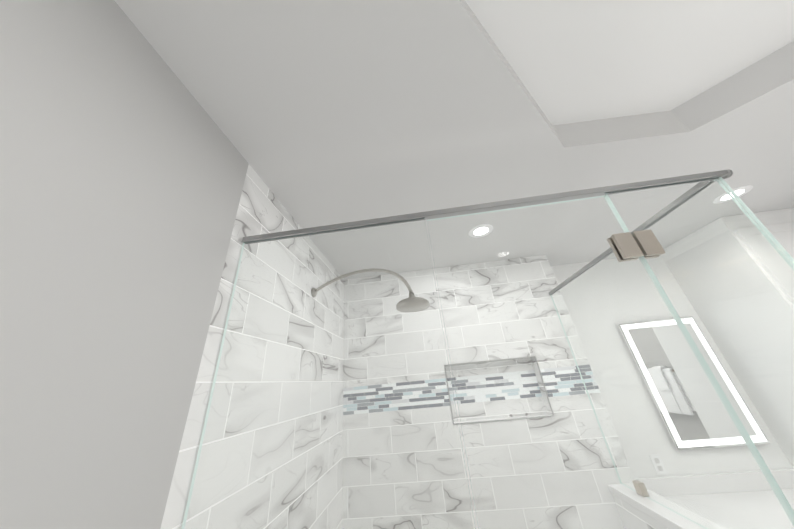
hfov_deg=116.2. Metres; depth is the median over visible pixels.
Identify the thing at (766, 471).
glass
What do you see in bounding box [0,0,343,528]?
wall
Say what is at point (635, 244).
glass frame
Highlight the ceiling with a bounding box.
[114,0,793,279]
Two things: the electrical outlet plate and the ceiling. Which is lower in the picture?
the electrical outlet plate
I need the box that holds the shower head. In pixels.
[311,268,429,312]
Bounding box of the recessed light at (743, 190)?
[713,185,752,203]
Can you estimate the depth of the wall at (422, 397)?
1.85 m
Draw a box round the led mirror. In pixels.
[617,316,769,449]
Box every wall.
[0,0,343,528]
[342,255,634,528]
[551,257,792,478]
[612,494,668,528]
[659,208,793,467]
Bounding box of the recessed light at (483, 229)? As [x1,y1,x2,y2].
[469,224,492,237]
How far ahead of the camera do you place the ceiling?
1.05 m
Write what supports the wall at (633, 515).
on the floor
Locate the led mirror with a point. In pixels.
(660, 356)
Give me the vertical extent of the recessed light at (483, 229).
0.003 m
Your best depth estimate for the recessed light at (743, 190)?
1.65 m
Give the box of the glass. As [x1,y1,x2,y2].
[181,177,793,528]
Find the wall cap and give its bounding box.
[608,483,727,528]
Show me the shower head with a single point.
(411, 300)
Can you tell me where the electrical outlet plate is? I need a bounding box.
[649,454,667,474]
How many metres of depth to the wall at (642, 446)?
2.12 m
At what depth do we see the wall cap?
1.26 m
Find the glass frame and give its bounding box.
[242,169,732,496]

